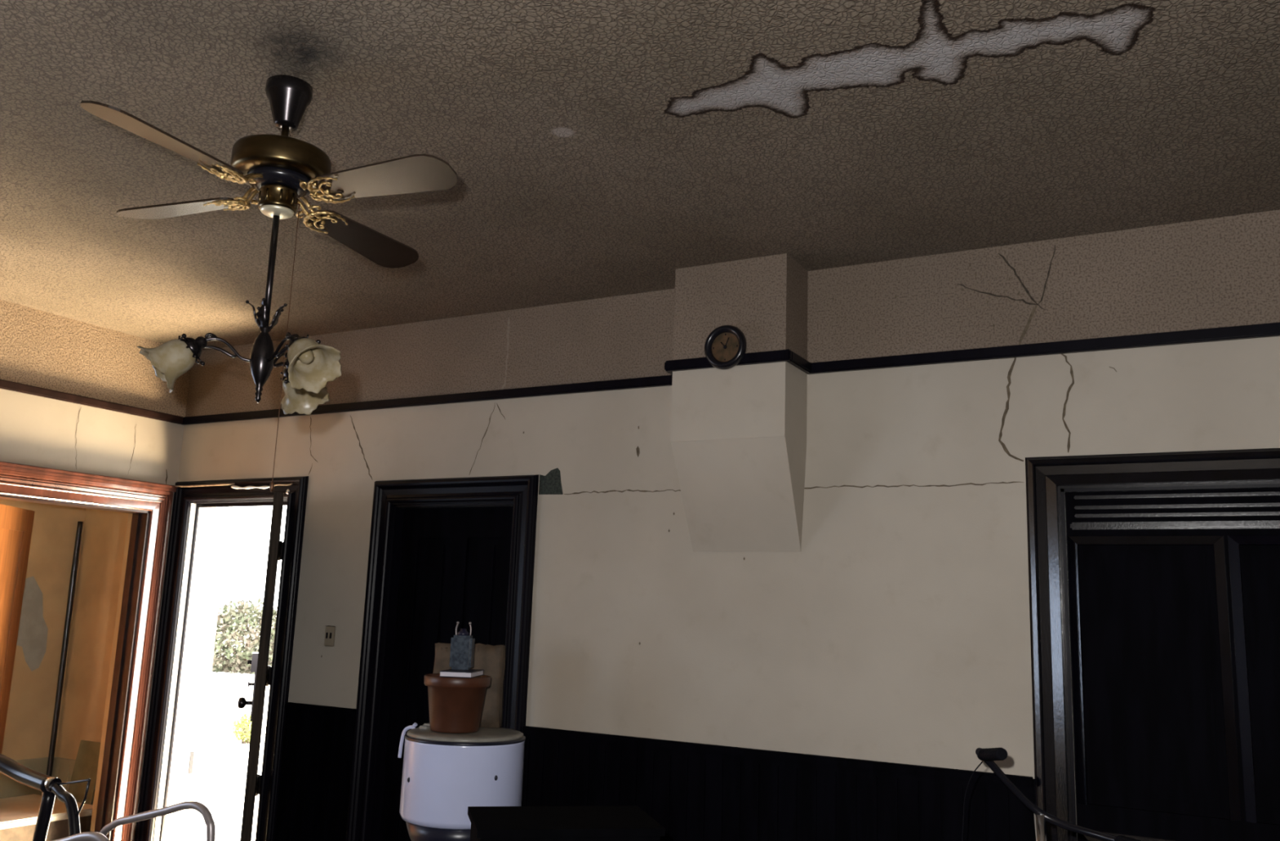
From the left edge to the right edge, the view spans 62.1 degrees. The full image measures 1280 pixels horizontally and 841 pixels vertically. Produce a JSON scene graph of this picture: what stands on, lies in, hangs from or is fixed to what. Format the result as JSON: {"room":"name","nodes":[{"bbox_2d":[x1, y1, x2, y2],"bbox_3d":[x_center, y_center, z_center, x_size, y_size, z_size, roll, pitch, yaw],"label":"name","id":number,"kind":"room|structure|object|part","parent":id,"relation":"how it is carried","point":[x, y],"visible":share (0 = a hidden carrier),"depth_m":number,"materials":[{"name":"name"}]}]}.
{"room":"old house kitchen","nodes":[
{"label":"old house kitchen","id":0,"kind":"room"},
{"bbox_2d":[0,498,85,759],"bbox_3d":[-4.309,1.032,4.794,0.121,2.600,3.820,-4,-12,29],"label":"wall","id":1,"kind":"structure","parent":0,"point":[33,686],"depth_m":6.16,"materials":[{"name":"paint"}]},
{"bbox_2d":[53,508,128,759],"bbox_3d":[-3.052,1.329,6.181,0.905,2.600,0.120,-4,-12,29],"label":"wall","id":2,"kind":"structure","parent":0,"point":[82,713],"depth_m":6.22,"materials":[{"name":"paint"}]},
{"bbox_2d":[0,299,190,840],"bbox_3d":[-4.160,0.543,3.164,0.121,2.990,6.200,-4,-12,29],"label":"wall","id":3,"kind":"structure","parent":0,"point":[40,348],"depth_m":5.47,"materials":[{"name":"beige paint"}]},
{"bbox_2d":[0,461,177,840],"bbox_3d":[-2.969,1.353,5.214,0.212,2.213,1.190,-4,-12,29],"label":"door","id":4,"kind":"structure","parent":3,"relation":"in","point":[148,504],"depth_m":5.61,"materials":[{"name":"red wood"}]},
{"bbox_2d":[0,503,35,754],"bbox_3d":[-3.352,1.425,5.286,0.040,2.030,0.860,3,-10,-7],"label":"door","id":5,"kind":"structure","parent":4,"relation":"attached to","point":[15,523],"depth_m":5.67,"materials":[{"name":"orange wood"}]},
{"bbox_3d":[-2.861,0.278,5.370,0.052,0.035,1.190,-4,-12,29],"label":"cap moulding","id":6,"kind":"part","parent":4,"relation":"part of","materials":[{"name":"red wood"}]},
{"bbox_3d":[-2.803,1.480,5.684,0.034,2.143,0.092,-4,-12,29],"label":"hall casing","id":7,"kind":"part","parent":4,"relation":"part of","materials":[{"name":"brown wood"}]},
{"bbox_2d":[0,378,182,424],"bbox_3d":[-4.063,-0.533,3.311,0.028,0.042,6.174,-4,-12,29],"label":"rail","id":8,"kind":"object","parent":3,"relation":"attached to","point":[4,384],"visible":1,"depth_m":5.46,"materials":[{"name":"brown wood"}]},
{"bbox_2d":[0,0,1279,350],"bbox_3d":[-0.902,-1.180,1.682,7.480,0.100,6.500,-4,-12,29],"label":"ceiling","id":9,"kind":"structure","parent":0,"point":[595,148],"depth_m":3.11,"materials":[{"name":"paint"}]},
{"bbox_2d":[80,74,457,491],"bbox_3d":[-0.978,-0.367,2.780,0.854,1.109,0.788,6,-11,-19],"label":"ceiling fan","id":10,"kind":"object","parent":9,"relation":"hanging from","point":[282,169],"visible":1,"depth_m":2.74,"materials":[{"name":"brown wood"}]},
{"bbox_3d":[-1.135,-0.670,2.543,0.134,0.043,0.409,-4,-12,29],"label":"blade","id":11,"kind":"part","parent":10,"relation":"part of","materials":[{"name":"brown wood"}]},
{"bbox_3d":[-1.197,-0.141,2.660,0.131,0.134,0.136,-4,-12,29],"label":"lamp shade","id":12,"kind":"part","parent":10,"relation":"part of","materials":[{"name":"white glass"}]},
{"bbox_3d":[-1.275,-0.589,2.952,0.408,0.032,0.135,-2,-11,22],"label":"blade","id":13,"kind":"part","parent":10,"relation":"part of","materials":[{"name":"brown wood"}]},
{"bbox_2d":[177,333,207,365],"bbox_3d":[-1.145,-0.179,2.686,0.080,0.076,0.077,-4,-12,29],"label":"socket","id":14,"kind":"object","parent":10,"relation":"attached to","point":[189,349],"depth_m":2.66,"materials":[{"name":"brown metal"}]},
{"bbox_3d":[-1.061,-0.186,2.722,0.131,0.062,0.030,7,-11,-25],"label":"arm","id":15,"kind":"part","parent":10,"relation":"part of","materials":[{"name":"brown metal"}]},
{"bbox_3d":[-0.968,-0.383,2.785,0.017,0.323,0.017,-4,-12,29],"label":"light rod","id":16,"kind":"part","parent":10,"relation":"part of","materials":[{"name":"brown metal"}]},
{"bbox_3d":[-0.957,-0.162,2.834,0.030,0.062,0.131,1,-10,4],"label":"arm","id":17,"kind":"part","parent":10,"relation":"part of","materials":[{"name":"brown metal"}]},
{"bbox_3d":[-0.904,-0.185,2.695,0.030,0.062,0.131,12,-14,-44],"label":"arm","id":18,"kind":"part","parent":10,"relation":"part of","materials":[{"name":"brown metal"}]},
{"bbox_3d":[-0.921,-0.199,2.748,0.022,0.770,0.011,-1,-11,14],"label":"pull chain","id":19,"kind":"part","parent":10,"relation":"part of","materials":[{"name":"metal"}]},
{"bbox_2d":[280,358,289,383],"bbox_3d":[-0.952,-0.131,2.911,0.092,0.076,0.070,-4,-12,29],"label":"socket","id":20,"kind":"object","parent":10,"relation":"attached to","point":[285,380],"depth_m":2.89,"materials":[{"name":"brown metal"}]},
{"bbox_2d":[284,333,320,358],"bbox_3d":[-0.849,-0.177,2.635,0.069,0.076,0.093,-4,-12,29],"label":"socket","id":21,"kind":"object","parent":10,"relation":"attached to","point":[295,341],"depth_m":2.60,"materials":[{"name":"brown metal"}]},
{"bbox_3d":[-0.939,-0.077,2.963,0.131,0.134,0.135,8,-12,-32],"label":"lamp shade","id":22,"kind":"part","parent":10,"relation":"part of","materials":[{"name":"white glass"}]},
{"bbox_3d":[-0.830,-0.165,2.620,0.059,0.055,0.037,-4,-12,29],"label":"bulb","id":23,"kind":"part","parent":10,"relation":"part of","materials":[{"name":"white glass"}]},
{"bbox_3d":[-0.798,-0.140,2.591,0.131,0.134,0.135,3,-10,-8],"label":"lamp shade","id":24,"kind":"part","parent":10,"relation":"part of","materials":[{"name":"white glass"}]},
{"bbox_3d":[-0.811,-0.526,3.121,0.134,0.043,0.409,-4,-12,29],"label":"blade","id":25,"kind":"part","parent":10,"relation":"part of","materials":[{"name":"brown wood"}]},
{"bbox_3d":[-0.649,-0.610,2.692,0.408,0.041,0.133,-2,-11,23],"label":"blade","id":26,"kind":"part","parent":10,"relation":"part of","materials":[{"name":"brown wood"}]},
{"bbox_2d":[165,209,1279,778],"bbox_3d":[0.519,0.892,4.157,7.340,2.990,0.161,-4,-12,29],"label":"wall","id":27,"kind":"structure","parent":0,"point":[898,630],"depth_m":4.06,"materials":[{"name":"paint"}]},
{"bbox_2d":[134,475,308,840],"bbox_3d":[-1.938,1.398,5.338,0.620,2.243,1.520,10,-13,-38],"label":"door","id":28,"kind":"structure","parent":27,"relation":"in","point":[171,771],"depth_m":5.65,"materials":[{"name":"brown wood"}]},
{"bbox_3d":[-2.425,1.849,5.743,0.004,0.115,0.024,-4,-12,29],"label":"strike plate","id":29,"kind":"part","parent":28,"relation":"part of","materials":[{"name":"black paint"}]},
{"bbox_3d":[-2.067,1.471,5.649,0.895,2.200,0.089,-4,-12,29],"label":"frame","id":30,"kind":"part","parent":28,"relation":"part of","materials":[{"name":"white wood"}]},
{"bbox_2d":[173,482,292,488],"bbox_3d":[-2.184,0.351,5.647,0.934,0.039,0.018,-4,-12,29],"label":"rod","id":31,"kind":"object","parent":28,"relation":"attached to","point":[233,483],"visible":0.94,"depth_m":5.63,"materials":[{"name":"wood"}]},
{"bbox_3d":[-2.370,0.350,5.752,0.508,0.014,0.010,-4,-12,29],"label":"rod","id":32,"kind":"part","parent":31,"relation":"part of","materials":[{"name":"brown wood"}]},
{"bbox_3d":[-2.035,0.349,5.563,0.301,0.024,0.018,-4,-12,29],"label":"wrapped cord","id":33,"kind":"part","parent":31,"relation":"part of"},
{"bbox_3d":[-1.844,0.334,5.460,0.157,0.023,0.009,-4,-12,29],"label":"cord","id":34,"kind":"part","parent":31,"relation":"part of","materials":[{"name":"brown wood"}]},
{"bbox_3d":[-1.726,1.236,4.651,0.066,0.052,0.052,5,-11,-18],"label":"knob","id":35,"kind":"part","parent":28,"relation":"part of","materials":[{"name":"brown metal"}]},
{"bbox_3d":[-1.696,1.195,4.668,0.007,0.240,0.060,5,-11,-18],"label":"lock plate","id":36,"kind":"part","parent":28,"relation":"part of","materials":[{"name":"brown metal"}]},
{"bbox_2d":[274,702,355,840],"bbox_3d":[-1.556,1.922,5.009,0.456,1.121,0.034,-4,-12,29],"label":"wainscot","id":37,"kind":"structure","parent":27,"relation":"attached to","point":[317,754],"depth_m":5.05,"materials":[{"name":"brown wood"}]},
{"bbox_2d":[324,625,335,646],"bbox_3d":[-1.514,1.050,5.172,0.066,0.098,0.016,-4,-12,29],"label":"light switch","id":38,"kind":"object","parent":27,"relation":"attached to","point":[329,640],"visible":1,"depth_m":5.17,"materials":[{"name":"beige plastic"}]},
{"bbox_2d":[345,474,538,840],"bbox_3d":[-0.888,1.359,4.813,0.956,2.205,0.157,-4,-12,29],"label":"door","id":39,"kind":"structure","parent":27,"relation":"in","point":[443,553],"depth_m":4.94,"materials":[{"name":"brown wood"}]},
{"bbox_2d":[182,322,1279,425],"bbox_3d":[0.516,-0.218,4.138,7.200,0.042,0.261,-4,-12,29],"label":"rail","id":40,"kind":"object","parent":27,"relation":"attached to","point":[1264,330],"visible":0.8,"depth_m":4.05,"materials":[{"name":"brown wood"}]},
{"bbox_2d":[670,253,808,551],"bbox_3d":[0.390,-0.055,4.192,0.480,1.124,0.234,-4,-12,29],"label":"chimney breast","id":41,"kind":"object","parent":27,"relation":"attached to","point":[738,435],"visible":0.98,"depth_m":4.12,"materials":[{"name":"paint"}]},
{"bbox_2d":[704,324,746,368],"bbox_3d":[0.326,-0.284,4.089,0.176,0.176,0.028,-4,-12,29],"label":"wall clock","id":42,"kind":"object","parent":41,"relation":"attached to","point":[725,347],"visible":1,"depth_m":4.09,"materials":[{"name":"black paint"}]},
{"bbox_2d":[521,725,1035,840],"bbox_3d":[0.388,1.797,3.936,2.070,1.121,0.034,-4,-12,29],"label":"wainscot","id":43,"kind":"structure","parent":27,"relation":"attached to","point":[695,791],"depth_m":3.96,"materials":[{"name":"brown wood"}]},
{"bbox_2d":[1025,448,1279,840],"bbox_3d":[1.867,1.182,3.271,1.226,2.198,0.154,-4,-12,29],"label":"door","id":44,"kind":"structure","parent":27,"relation":"in","point":[1154,577],"depth_m":3.46,"materials":[{"name":"brown wood"}]},
{"bbox_3d":[1.623,1.689,3.288,0.470,0.750,0.022,-4,-12,29],"label":"panel moulding","id":45,"kind":"part","parent":44,"relation":"part of","materials":[{"name":"black wood"}]},
{"bbox_3d":[1.654,0.811,3.447,0.470,0.875,0.022,-4,-12,29],"label":"panel moulding","id":46,"kind":"part","parent":44,"relation":"part of","materials":[{"name":"black wood"}]},
{"bbox_3d":[2.080,0.784,3.212,0.485,0.875,0.022,-4,-12,29],"label":"panel moulding","id":47,"kind":"part","parent":44,"relation":"part of","materials":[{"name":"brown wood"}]},
{"bbox_3d":[-1.550,1.897,1.392,8.800,0.120,6.560,-4,-12,29],"label":"floor","id":48,"kind":"structure","parent":0,"visible":0},
{"bbox_2d":[0,753,90,840],"bbox_3d":[-2.187,1.681,3.653,0.949,1.046,0.289,-1,-11,16],"label":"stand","id":49,"kind":"object","parent":48,"relation":"on","point":[51,787],"visible":0.98,"depth_m":3.68,"materials":[{"name":"black paint"}]},
{"bbox_3d":[-2.141,1.736,3.692,0.051,0.955,0.263,11,-13,-40],"label":"leg","id":50,"kind":"part","parent":49,"relation":"part of","materials":[{"name":"black paint"}]},
{"bbox_3d":[-1.910,1.707,3.505,0.367,0.959,0.055,-6,-13,37],"label":"leg","id":51,"kind":"part","parent":49,"relation":"part of","materials":[{"name":"black paint"}]},
{"bbox_2d":[0,794,93,840],"bbox_3d":[-3.319,2.269,5.501,0.620,0.490,0.700,-4,-12,29],"label":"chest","id":52,"kind":"object","parent":48,"relation":"on","point":[19,815],"visible":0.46,"depth_m":5.49,"materials":[{"name":"wood"}]},
{"bbox_2d":[0,756,93,803],"bbox_3d":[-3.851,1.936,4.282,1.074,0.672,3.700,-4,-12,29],"label":"box","id":53,"kind":"object","parent":48,"relation":"on","point":[63,768],"visible":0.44,"depth_m":6.06,"materials":[{"name":"brown cardboard"}]},
{"bbox_2d":[46,520,83,776],"bbox_3d":[-3.385,1.605,6.185,0.032,2.035,0.061,10,-13,-37],"label":"pole","id":54,"kind":"object","parent":48,"relation":"on","point":[79,527],"visible":0.89,"depth_m":6.23,"materials":[{"name":"black metal"}]},
{"bbox_2d":[67,740,100,804],"bbox_3d":[-3.145,2.196,5.907,0.260,0.790,0.084,-4,-12,29],"label":"board","id":55,"kind":"object","parent":48,"relation":"on","point":[86,766],"visible":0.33,"depth_m":5.95,"materials":[{"name":"brown wood"}]},
{"bbox_2d":[52,800,215,840],"bbox_3d":[-1.625,1.649,3.129,0.938,0.982,0.538,-4,-12,29],"label":"frame","id":56,"kind":"object","parent":48,"relation":"on","point":[200,807],"visible":1,"depth_m":3.33,"materials":[{"name":"metal"}]},
{"bbox_3d":[-1.664,1.597,2.880,0.746,0.971,0.049,-4,-12,32],"label":"frame","id":57,"kind":"part","parent":56,"relation":"part of","materials":[{"name":"metal"}]},
{"bbox_2d":[397,722,525,840],"bbox_3d":[-0.739,1.774,4.107,0.546,1.147,0.472,-4,-12,29],"label":"washing machine","id":58,"kind":"object","parent":48,"relation":"on","point":[444,775],"visible":0.84,"depth_m":3.97,"materials":[{"name":"white metal"}]},
{"bbox_2d":[424,673,490,733],"bbox_3d":[-0.720,1.107,4.162,0.260,0.211,0.260,-4,-12,29],"label":"flower pot","id":59,"kind":"object","parent":58,"relation":"on","point":[455,704],"visible":0.97,"depth_m":4.07,"materials":[{"name":"ceramic"}]},
{"bbox_2d":[439,668,484,678],"bbox_3d":[-0.695,0.986,4.148,0.124,0.022,0.204,1,-10,5],"label":"book","id":60,"kind":"object","parent":59,"relation":"on","point":[469,673],"visible":0.9,"depth_m":4.05,"materials":[{"name":"white paper"}]},
{"bbox_2d":[448,621,475,670],"bbox_3d":[-0.703,0.891,4.207,0.086,0.186,0.060,1,-10,5],"label":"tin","id":61,"kind":"object","parent":60,"relation":"on","point":[462,645],"visible":1,"depth_m":4.18,"materials":[{"name":"metal"}]},
{"bbox_3d":[-0.726,0.826,4.219,0.014,0.056,0.010,1,-10,7],"label":"wire handle","id":62,"kind":"part","parent":61,"relation":"part of","materials":[{"name":"metal"}]},
{"bbox_3d":[-0.675,0.828,4.216,0.010,0.056,0.014,10,-13,-37],"label":"wire handle","id":63,"kind":"part","parent":61,"relation":"part of","materials":[{"name":"metal"}]},
{"bbox_3d":[-0.687,1.232,4.187,0.454,0.019,0.454,-4,-12,29],"label":"lid","id":64,"kind":"part","parent":58,"relation":"part of","materials":[{"name":"beige ceramic"}]},
{"bbox_2d":[432,642,505,728],"bbox_3d":[-0.707,1.085,4.374,0.290,0.331,0.083,1,-10,5],"label":"paper bag","id":65,"kind":"object","parent":58,"relation":"on","point":[489,658],"visible":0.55,"depth_m":4.35,"materials":[{"name":"brown paper"}]},
{"bbox_2d":[467,805,665,840],"bbox_3d":[-0.250,1.713,3.197,0.562,0.978,0.440,4,-11,-13],"label":"table","id":66,"kind":"object","parent":48,"relation":"on","point":[531,823],"visible":1,"depth_m":3.21,"materials":[{"name":"black wood"}]},
{"bbox_2d":[961,747,1140,840],"bbox_3d":[1.070,1.530,2.764,0.527,1.278,0.965,-4,-12,29],"label":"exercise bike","id":67,"kind":"object","parent":48,"relation":"on","point":[989,755],"visible":1,"depth_m":3.04,"materials":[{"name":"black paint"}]},
{"bbox_3d":[1.154,1.361,3.016,0.059,0.467,0.031,5,-11,-15],"label":"stem","id":68,"kind":"part","parent":67,"relation":"part of","materials":[{"name":"silver metal"}]},
{"label":"outside","id":69,"kind":"structure","parent":0,"visible":0},
{"bbox_2d":[194,624,271,840],"bbox_3d":[16.759,9.727,39.850,120.000,0.200,79.835,-4,-12,29],"label":"floor","id":70,"kind":"structure","parent":69,"point":[222,787],"depth_m":11.80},
{"bbox_2d":[232,712,251,743],"bbox_3d":[-4.890,3.834,13.227,0.373,0.371,0.371,-4,-12,29],"label":"plant","id":71,"kind":"object","parent":70,"relation":"on","point":[244,724],"visible":0.62,"depth_m":13.17,"materials":[{"name":"yellow plant"}]},
{"bbox_3d":[-4.897,3.881,13.229,0.209,0.267,0.183,-4,-12,29],"label":"stem","id":72,"kind":"part","parent":71,"relation":"part of","materials":[{"name":"yellow plant"}]},
{"bbox_2d":[211,597,277,674],"bbox_3d":[-9.925,5.415,26.785,4.648,1.904,2.819,-4,-12,29],"label":"bush","id":73,"kind":"object","parent":70,"relation":"on","point":[226,634],"visible":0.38,"depth_m":25.92,"materials":[{"name":"green plant"}]},
{"bbox_3d":[-9.872,5.693,26.696,2.770,1.196,1.366,-4,-12,29],"label":"stem","id":74,"kind":"part","parent":73,"relation":"part of","materials":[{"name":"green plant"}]}
]}

